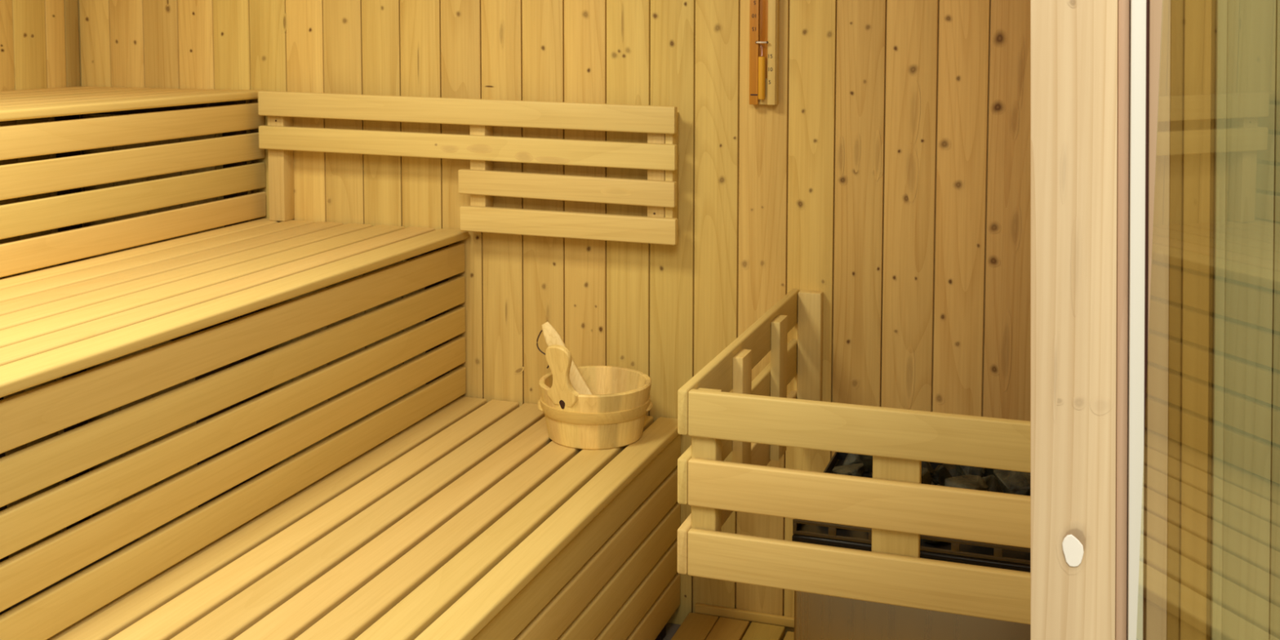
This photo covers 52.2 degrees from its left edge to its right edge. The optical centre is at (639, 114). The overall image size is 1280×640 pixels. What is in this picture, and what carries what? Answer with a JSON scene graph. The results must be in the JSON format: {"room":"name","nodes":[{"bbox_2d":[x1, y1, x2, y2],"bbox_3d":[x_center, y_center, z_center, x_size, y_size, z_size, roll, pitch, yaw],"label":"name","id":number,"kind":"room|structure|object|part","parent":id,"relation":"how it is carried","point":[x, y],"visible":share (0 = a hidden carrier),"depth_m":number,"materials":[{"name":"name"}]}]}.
{"room":"spa","nodes":[
{"label":"spa","id":0,"kind":"room"},
{"bbox_2d":[0,0,93,558],"bbox_3d":[-1.966,0.096,2.725,0.050,2.390,2.250,1,4,19],"label":"wall","id":1,"kind":"structure","parent":0,"point":[39,39],"depth_m":3.57,"materials":[{"name":"brown wood"}]},
{"bbox_2d":[10,539,783,639],"bbox_3d":[-0.644,1.460,0.693,4.800,0.050,5.700,1,4,19],"label":"floor","id":2,"kind":"structure","parent":0,"point":[671,628],"depth_m":3.41,"materials":[{"name":"wood"}]},
{"bbox_2d":[0,86,266,529],"bbox_3d":[-1.613,0.639,2.748,0.624,1.304,1.932,1,4,19],"label":"bench","id":3,"kind":"object","parent":2,"relation":"on","point":[143,114],"visible":0.75,"depth_m":3.04,"materials":[{"name":"brown wood"}]},
{"bbox_3d":[-1.596,0.610,3.682,0.045,1.233,0.045,1,4,19],"label":"leg","id":4,"kind":"part","parent":3,"relation":"part of","materials":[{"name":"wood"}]},
{"bbox_3d":[-1.612,-0.001,2.704,0.624,0.022,1.932,1,4,19],"label":"seat","id":5,"kind":"part","parent":3,"relation":"part of","materials":[{"name":"beige wood"}]},
{"bbox_3d":[-1.331,0.182,2.624,0.018,0.309,1.922,1,4,19],"label":"panel","id":6,"kind":"part","parent":3,"relation":"part of","materials":[{"name":"beige wood"}]},
{"bbox_3d":[-1.075,0.623,3.503,0.045,1.233,0.045,1,4,19],"label":"leg","id":7,"kind":"part","parent":3,"relation":"part of","materials":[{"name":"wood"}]},
{"bbox_2d":[0,217,468,639],"bbox_3d":[-1.045,0.826,2.564,0.622,0.957,1.932,1,4,19],"label":"bench","id":8,"kind":"object","parent":2,"relation":"on","point":[60,321],"visible":0.91,"depth_m":2.45,"materials":[{"name":"brown wood"}]},
{"bbox_3d":[-1.319,0.855,2.657,0.045,0.886,0.045,1,4,19],"label":"leg","id":9,"kind":"part","parent":8,"relation":"part of","materials":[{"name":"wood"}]},
{"bbox_3d":[-0.803,0.868,2.480,0.045,0.886,0.045,1,4,19],"label":"leg","id":10,"kind":"part","parent":8,"relation":"part of","materials":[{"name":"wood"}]},
{"bbox_3d":[-1.044,0.360,2.532,0.622,0.022,1.932,1,4,19],"label":"seat","id":11,"kind":"part","parent":8,"relation":"part of","materials":[{"name":"beige wood"}]},
{"bbox_3d":[-1.029,0.797,3.499,0.045,0.886,0.045,1,4,19],"label":"leg","id":12,"kind":"part","parent":8,"relation":"part of","materials":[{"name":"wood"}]},
{"bbox_3d":[-0.513,0.810,3.322,0.045,0.886,0.045,1,4,19],"label":"leg","id":13,"kind":"part","parent":8,"relation":"part of","materials":[{"name":"wood"}]},
{"bbox_2d":[47,396,680,639],"bbox_3d":[-0.490,1.056,2.389,0.612,0.523,1.932,1,4,19],"label":"bench","id":14,"kind":"object","parent":2,"relation":"on","point":[468,522],"visible":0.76,"depth_m":2.51,"materials":[{"name":"brown wood"}]},
{"bbox_3d":[-0.221,1.052,2.301,0.018,0.434,1.922,1,4,19],"label":"panel","id":15,"kind":"part","parent":14,"relation":"part of","materials":[{"name":"beige wood"}]},
{"bbox_2d":[537,344,653,449],"bbox_3d":[-0.106,0.628,3.039,0.265,0.243,0.283,1,4,19],"label":"pail","id":16,"kind":"object","parent":14,"relation":"on","point":[613,416],"visible":0.98,"depth_m":2.95,"materials":[{"name":"brown wood"}]},
{"bbox_2d":[536,321,592,394],"bbox_3d":[-0.139,0.613,3.049,0.212,0.246,0.066,1,4,19],"label":"ladle","id":17,"kind":"object","parent":16,"relation":"in","point":[552,336],"visible":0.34,"depth_m":3.06,"materials":[{"name":"brown wood"}]},
{"bbox_3d":[-0.225,0.549,3.062,0.037,0.090,0.003,1,4,19],"label":"hanging cord","id":18,"kind":"part","parent":17,"relation":"part of","materials":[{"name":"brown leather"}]},
{"bbox_3d":[0.036,1.040,3.148,0.045,0.452,0.045,1,4,19],"label":"leg","id":19,"kind":"part","parent":14,"relation":"part of","materials":[{"name":"brown wood"}]},
{"bbox_2d":[671,612,794,639],"bbox_3d":[0.157,1.310,2.200,0.724,0.045,1.885,1,4,19],"label":"duckboard","id":20,"kind":"object","parent":2,"relation":"on","point":[695,626],"visible":0.93,"depth_m":3.11,"materials":[{"name":"brown wood"}]},
{"bbox_2d":[791,451,1030,639],"bbox_3d":[0.598,0.964,2.414,0.558,0.617,0.428,1,4,19],"label":"heater","id":21,"kind":"object","parent":20,"relation":"on","point":[816,616],"depth_m":2.25,"materials":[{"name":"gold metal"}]},
{"bbox_3d":[0.400,0.691,2.511,0.066,0.050,0.074,3,5,34],"label":"heater stone","id":22,"kind":"part","parent":21,"relation":"part of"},
{"bbox_3d":[0.430,0.685,2.598,0.058,0.050,0.038,-2,4,-24],"label":"heater stone","id":23,"kind":"part","parent":21,"relation":"part of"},
{"bbox_2d":[857,453,872,471],"bbox_3d":[0.440,0.634,2.440,0.063,0.062,0.064,1,4,16],"label":"stone","id":24,"kind":"object","parent":21,"relation":"on","point":[867,460],"visible":0.22,"depth_m":2.42,"materials":[{"name":"grey stone"}]},
{"bbox_2d":[796,451,1030,559],"bbox_3d":[0.600,0.717,2.400,0.556,0.020,0.414,1,4,19],"label":"tray","id":25,"kind":"object","parent":21,"relation":"on","point":[840,535],"depth_m":2.25,"materials":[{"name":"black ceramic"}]},
{"bbox_2d":[920,466,932,484],"bbox_3d":[0.479,0.648,2.324,0.074,0.050,0.054,-3,5,-40],"label":"stone","id":26,"kind":"object","parent":21,"relation":"on","point":[926,478],"visible":0.31,"depth_m":2.32,"materials":[{"name":"stone"}]},
{"bbox_2d":[921,461,933,475],"bbox_3d":[0.509,0.638,2.420,0.051,0.057,0.070,-2,4,-25],"label":"stone","id":27,"kind":"object","parent":21,"relation":"on","point":[926,464],"visible":0.12,"depth_m":2.40,"materials":[{"name":"grey stone"}]},
{"bbox_3d":[0.503,0.709,2.270,0.074,0.048,0.070,-4,6,-45],"label":"heater stone","id":28,"kind":"part","parent":21,"relation":"part of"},
{"bbox_3d":[0.578,0.685,2.462,0.103,0.068,0.038,-4,6,-45],"label":"heater stone","id":29,"kind":"part","parent":21,"relation":"part of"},
{"bbox_3d":[0.610,0.696,2.550,0.075,0.035,0.057,1,4,16],"label":"heater stone","id":30,"kind":"part","parent":21,"relation":"part of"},
{"bbox_2d":[944,475,988,490],"bbox_3d":[0.573,0.657,2.292,0.076,0.036,0.064,-4,5,-44],"label":"stone","id":31,"kind":"object","parent":21,"relation":"on","point":[966,482],"visible":0.41,"depth_m":2.29,"materials":[{"name":"stone"}]},
{"bbox_2d":[954,464,988,477],"bbox_3d":[0.605,0.642,2.392,0.069,0.052,0.062,1,4,14],"label":"stone","id":32,"kind":"object","parent":21,"relation":"on","point":[962,469],"visible":0.38,"depth_m":2.37,"materials":[{"name":"grey stone"}]},
{"bbox_3d":[0.693,0.686,2.520,0.061,0.059,0.070,-2,4,-22],"label":"heater stone","id":33,"kind":"part","parent":21,"relation":"part of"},
{"bbox_3d":[0.661,0.694,2.425,0.054,0.056,0.066,1,4,14],"label":"heater stone","id":34,"kind":"part","parent":21,"relation":"part of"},
{"bbox_2d":[993,469,1030,495],"bbox_3d":[0.644,0.647,2.264,0.068,0.060,0.063,2,4,20],"label":"stone","id":35,"kind":"object","parent":21,"relation":"on","point":[1016,482],"visible":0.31,"depth_m":2.26,"materials":[{"name":"stone"}]},
{"bbox_2d":[1030,0,1129,639],"bbox_3d":[0.331,0.218,0.986,0.117,2.390,0.102,1,4,19],"label":"door frame","id":36,"kind":"structure","parent":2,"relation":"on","point":[1080,49],"depth_m":0.94,"materials":[{"name":"brown wood"}]},
{"bbox_2d":[78,0,1030,638],"bbox_3d":[-0.159,0.061,3.265,3.056,2.390,0.051,1,4,19],"label":"wall","id":37,"kind":"structure","parent":0,"point":[888,176],"depth_m":3.14,"materials":[{"name":"brown wood"}]},
{"bbox_2d":[257,90,678,244],"bbox_3d":[-0.451,0.122,3.305,1.157,0.347,0.072,1,4,19],"label":"backrest","id":38,"kind":"object","parent":37,"relation":"attached to","point":[659,156],"visible":1,"depth_m":3.22,"materials":[{"name":"brown wood"}]},
{"bbox_3d":[-0.460,-0.009,3.274,1.154,0.082,0.024,1,4,19],"label":"rail","id":39,"kind":"part","parent":38,"relation":"part of","materials":[{"name":"beige wood"}]},
{"bbox_3d":[-0.460,0.080,3.280,1.155,0.077,0.024,1,4,19],"label":"rail","id":40,"kind":"part","parent":38,"relation":"part of","materials":[{"name":"beige wood"}]},
{"bbox_3d":[-0.184,0.178,3.192,0.569,0.071,0.024,1,4,19],"label":"rail","id":41,"kind":"part","parent":38,"relation":"part of","materials":[{"name":"beige wood"}]},
{"bbox_3d":[-0.180,0.269,3.197,0.568,0.068,0.024,1,4,19],"label":"rail","id":42,"kind":"part","parent":38,"relation":"part of","materials":[{"name":"beige wood"}]},
{"bbox_2d":[694,603,794,627],"bbox_3d":[0.696,1.224,3.017,1.185,0.022,0.013,1,4,19],"label":"baseboard","id":43,"kind":"structure","parent":37,"relation":"attached to","point":[727,612],"depth_m":3.16,"materials":[{"name":"brown wood"}]},
{"bbox_2d":[749,0,779,105],"bbox_3d":[0.288,-0.173,3.044,0.064,0.300,0.046,1,4,19],"label":"timer","id":44,"kind":"object","parent":37,"relation":"attached to","point":[764,15],"visible":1,"depth_m":3.04,"materials":[{"name":"orange wood"}]},
{"bbox_2d":[677,288,1030,624],"bbox_3d":[0.660,0.611,2.511,0.952,0.323,0.910,1,4,19],"label":"guard","id":45,"kind":"object","parent":37,"relation":"attached to","point":[757,421],"visible":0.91,"depth_m":2.15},
{"bbox_3d":[0.115,0.629,2.263,0.044,0.305,0.042,1,4,19],"label":"corner post","id":46,"kind":"part","parent":45,"relation":"part of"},
{"bbox_3d":[0.219,0.721,2.672,0.019,0.080,0.908,1,4,19],"label":"rail","id":47,"kind":"part","parent":45,"relation":"part of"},
{"bbox_3d":[0.220,0.598,2.663,0.019,0.080,0.908,1,4,19],"label":"rail","id":48,"kind":"part","parent":45,"relation":"part of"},
{"bbox_3d":[0.220,0.478,2.655,0.019,0.079,0.908,1,4,19],"label":"rail","id":49,"kind":"part","parent":45,"relation":"part of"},
{"bbox_3d":[0.399,0.569,3.065,0.056,0.314,0.030,1,4,19],"label":"wall post","id":50,"kind":"part","parent":45,"relation":"part of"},
{"bbox_3d":[0.525,0.762,2.097,0.932,0.078,0.020,1,4,19],"label":"rail","id":51,"kind":"part","parent":45,"relation":"part of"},
{"bbox_3d":[0.525,0.639,2.089,0.932,0.079,0.020,1,4,19],"label":"rail","id":52,"kind":"part","parent":45,"relation":"part of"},
{"bbox_3d":[0.525,0.519,2.080,0.932,0.078,0.020,1,4,19],"label":"rail","id":53,"kind":"part","parent":45,"relation":"part of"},
{"bbox_2d":[1210,0,1279,639],"bbox_3d":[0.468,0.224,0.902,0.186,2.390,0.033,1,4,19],"label":"glass door","id":54,"kind":"structure","parent":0,"point":[1245,572],"depth_m":0.90,"materials":[{"name":"clear glass"}]},
{"bbox_2d":[1126,0,1146,639],"bbox_3d":[0.356,0.222,0.940,0.060,2.390,0.034,1,4,19],"label":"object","id":55,"kind":"structure","parent":54,"relation":"attached to","point":[1137,90],"depth_m":0.92,"materials":[{"name":"white"}]},
{"bbox_2d":[1142,0,1149,639],"bbox_3d":[0.363,0.221,0.941,0.052,2.390,0.026,1,4,19],"label":"trim","id":56,"kind":"structure","parent":54,"relation":"attached to","point":[1147,1],"depth_m":0.92,"materials":[{"name":"brown"}]},
{"bbox_2d":[1146,0,1170,639],"bbox_3d":[0.370,0.222,0.936,0.064,2.390,0.032,1,4,19],"label":"trim","id":57,"kind":"structure","parent":54,"relation":"attached to","point":[1159,57],"depth_m":0.92,"materials":[{"name":"brown wood"}]},
{"bbox_2d":[1166,0,1216,639],"bbox_3d":[0.391,0.222,0.930,0.079,2.390,0.030,1,4,19],"label":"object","id":58,"kind":"structure","parent":54,"relation":"attached to","point":[1193,22],"depth_m":0.91,"materials":[{"name":"clear glass"}]}
]}

